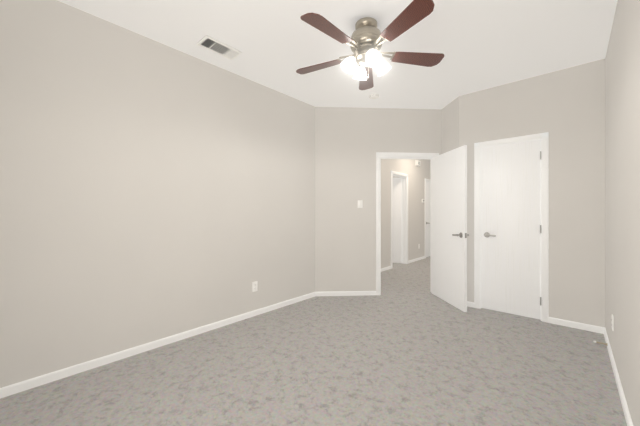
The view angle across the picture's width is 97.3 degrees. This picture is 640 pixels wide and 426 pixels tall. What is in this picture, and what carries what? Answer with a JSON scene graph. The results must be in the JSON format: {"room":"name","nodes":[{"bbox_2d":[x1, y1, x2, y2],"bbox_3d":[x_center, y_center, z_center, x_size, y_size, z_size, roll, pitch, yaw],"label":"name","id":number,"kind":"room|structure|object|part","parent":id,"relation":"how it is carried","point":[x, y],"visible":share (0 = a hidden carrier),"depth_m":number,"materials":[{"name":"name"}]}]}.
{"room":"empty bedroom","nodes":[
{"label":"empty bedroom","id":0,"kind":"room"},
{"bbox_2d":[0,0,314,387],"bbox_3d":[-1.260,-0.167,2.977,0.320,2.733,3.488,0,0,42],"label":"wall","id":1,"kind":"structure","parent":0,"point":[151,190],"depth_m":2.36,"materials":[{"name":"paint"}]},
{"bbox_2d":[0,292,315,398],"bbox_3d":[-1.148,1.168,2.853,0.013,0.064,3.242,0,0,42],"label":"baseboard","id":2,"kind":"structure","parent":1,"relation":"attached to","point":[15,388],"depth_m":2.35,"materials":[{"name":"white wood"}]},
{"bbox_2d":[252,281,257,291],"bbox_3d":[-0.760,0.860,3.288,0.009,0.116,0.072,0,0,42],"label":"outlet","id":3,"kind":"object","parent":1,"relation":"attached to","point":[254,286],"visible":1,"depth_m":3.29,"materials":[{"name":"white plastic"}]},
{"bbox_2d":[0,256,626,425],"bbox_3d":[1.497,1.250,4.837,5.700,0.100,10.600,0,0,42],"label":"floor","id":4,"kind":"structure","parent":0,"point":[406,347],"depth_m":2.08,"materials":[{"name":"grey carpet"}]},
{"bbox_2d":[57,0,617,108],"bbox_3d":[1.497,-1.583,4.837,5.700,0.100,10.600,0,0,42],"label":"ceiling","id":5,"kind":"structure","parent":0,"point":[480,45],"depth_m":2.49,"materials":[{"name":"paint"}]},
{"bbox_2d":[197,35,241,59],"bbox_3d":[-0.932,-1.526,2.616,0.190,0.012,0.350,0,0,42],"label":"ceiling vent","id":6,"kind":"object","parent":5,"relation":"in","point":[211,44],"visible":1,"depth_m":2.60,"materials":[{"name":"white plastic"}]},
{"bbox_2d":[296,0,443,89],"bbox_3d":[0.339,-1.308,2.266,1.262,0.450,1.235,0,0,42],"label":"ceiling fan","id":7,"kind":"object","parent":5,"relation":"hanging from","point":[366,40],"visible":1,"depth_m":2.19,"materials":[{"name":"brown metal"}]},
{"bbox_2d":[369,93,378,98],"bbox_3d":[0.704,-1.514,3.665,0.136,0.039,0.136,0,0,42],"label":"smoke detector","id":8,"kind":"object","parent":5,"relation":"attached to","point":[374,96],"visible":1,"depth_m":3.62,"materials":[{"name":"white plastic"}]},
{"bbox_2d":[315,107,441,291],"bbox_3d":[0.861,-0.167,4.174,1.872,2.733,0.120,0,0,-3],"label":"wall","id":9,"kind":"structure","parent":0,"point":[350,143],"depth_m":4.09,"materials":[{"name":"paint"}]},
{"bbox_2d":[315,291,375,295],"bbox_3d":[0.872,1.168,4.108,1.886,0.064,0.013,0,0,-3],"label":"baseboard","id":10,"kind":"structure","parent":9,"relation":"attached to","point":[348,293],"depth_m":4.08,"materials":[{"name":"white wood"}]},
{"bbox_2d":[358,200,362,207],"bbox_3d":[0.584,-0.130,4.093,0.072,0.116,0.013,0,0,-3],"label":"light switch","id":11,"kind":"object","parent":9,"relation":"attached to","point":[360,203],"visible":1,"depth_m":4.09,"materials":[{"name":"white plastic"}]},
{"bbox_2d":[376,152,438,294],"bbox_3d":[1.283,0.158,4.197,0.937,2.084,0.156,0,0,-3],"label":"door frame","id":12,"kind":"structure","parent":9,"relation":"attached to","point":[390,154],"depth_m":4.12,"materials":[{"name":"white wood"}]},
{"bbox_2d":[432,145,468,311],"bbox_3d":[1.707,0.188,3.763,0.608,2.000,0.581,0,0,42],"label":"door","id":13,"kind":"structure","parent":9,"relation":"in","point":[449,227],"depth_m":3.66,"materials":[{"name":"white wood"}]},
{"bbox_2d":[381,159,429,267],"bbox_3d":[1.959,-0.167,6.639,0.120,2.733,6.500,0,0,42],"label":"wall","id":14,"kind":"structure","parent":0,"point":[418,176],"depth_m":6.81,"materials":[{"name":"paint"}]},
{"bbox_2d":[393,178,401,262],"bbox_3d":[1.592,0.173,6.769,0.630,2.030,0.383,0,0,42],"label":"hall door","id":15,"kind":"structure","parent":14,"relation":"in","point":[397,220],"depth_m":6.70,"materials":[{"name":"white wood"}]},
{"bbox_2d":[391,171,407,268],"bbox_3d":[1.755,0.143,6.412,0.156,2.114,0.840,0,0,42],"label":"door frame","id":16,"kind":"structure","parent":14,"relation":"attached to","point":[404,219],"depth_m":6.64,"materials":[{"name":"white wood"}]},
{"bbox_2d":[381,256,424,271],"bbox_3d":[2.008,1.168,6.595,0.013,0.064,6.528,0,0,42],"label":"baseboard","id":17,"kind":"structure","parent":14,"relation":"attached to","point":[409,261],"depth_m":6.78,"materials":[{"name":"white wood"}]},
{"bbox_2d":[415,160,420,166],"bbox_3d":[2.465,-1.250,7.074,0.054,0.136,0.210,0,0,42],"label":"door chime","id":18,"kind":"object","parent":14,"relation":"attached to","point":[417,163],"visible":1,"depth_m":7.03,"materials":[{"name":"white plastic"}]},
{"bbox_2d":[425,179,429,257],"bbox_3d":[3.025,0.143,7.828,0.156,2.114,0.898,0,0,42],"label":"door frame","id":19,"kind":"structure","parent":14,"relation":"attached to","point":[425,214],"depth_m":7.45,"materials":[{"name":"white wood"}]},
{"bbox_2d":[426,182,429,256],"bbox_3d":[3.056,0.173,7.802,0.151,2.030,0.756,0,0,42],"label":"hall door","id":20,"kind":"structure","parent":14,"relation":"in","point":[427,219],"depth_m":7.61,"materials":[{"name":"white wood"}]},
{"bbox_2d":[442,97,458,153],"bbox_3d":[1.872,-0.167,3.933,0.120,2.733,0.472,0,0,-3],"label":"wall","id":21,"kind":"structure","parent":0,"point":[450,126],"depth_m":3.91,"materials":[{"name":"paint"}]},
{"bbox_2d":[459,59,604,326],"bbox_3d":[2.412,-0.167,3.248,1.471,2.733,0.120,0,0,42],"label":"wall","id":22,"kind":"structure","parent":0,"point":[565,108],"depth_m":2.99,"materials":[{"name":"paint"}]},
{"bbox_2d":[474,132,548,322],"bbox_3d":[2.255,0.158,3.351,0.731,2.084,0.176,0,0,42],"label":"door","id":23,"kind":"structure","parent":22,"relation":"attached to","point":[480,216],"depth_m":3.31,"materials":[{"name":"white wood"}]},
{"bbox_3d":[2.250,0.188,3.339,0.596,2.000,0.151,0,0,42],"label":"closet door","id":24,"kind":"part","parent":23,"relation":"part of","materials":[{"name":"white wood"}]},
{"bbox_2d":[467,301,604,333],"bbox_3d":[2.326,1.168,3.235,1.371,0.064,0.013,0,0,42],"label":"baseboard","id":25,"kind":"structure","parent":22,"relation":"attached to","point":[581,326],"depth_m":2.93,"materials":[{"name":"white wood"}]},
{"bbox_2d":[605,0,639,425],"bbox_3d":[1.466,-0.167,1.182,0.120,2.733,4.458,0,0,42],"label":"wall","id":26,"kind":"structure","parent":0,"point":[622,181],"depth_m":1.76,"materials":[{"name":"paint"}]},
{"bbox_2d":[611,314,613,330],"bbox_3d":[2.341,0.875,2.253,0.009,0.116,0.072,0,0,42],"label":"outlet","id":27,"kind":"object","parent":26,"relation":"attached to","point":[612,322],"visible":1,"depth_m":2.23,"materials":[{"name":"white plastic"}]},
{"bbox_2d":[604,328,632,425],"bbox_3d":[1.417,1.168,1.226,0.013,0.064,4.246,0,0,42],"label":"baseboard","id":28,"kind":"structure","parent":26,"relation":"attached to","point":[628,419],"depth_m":1.88,"materials":[{"name":"white"}]}
]}

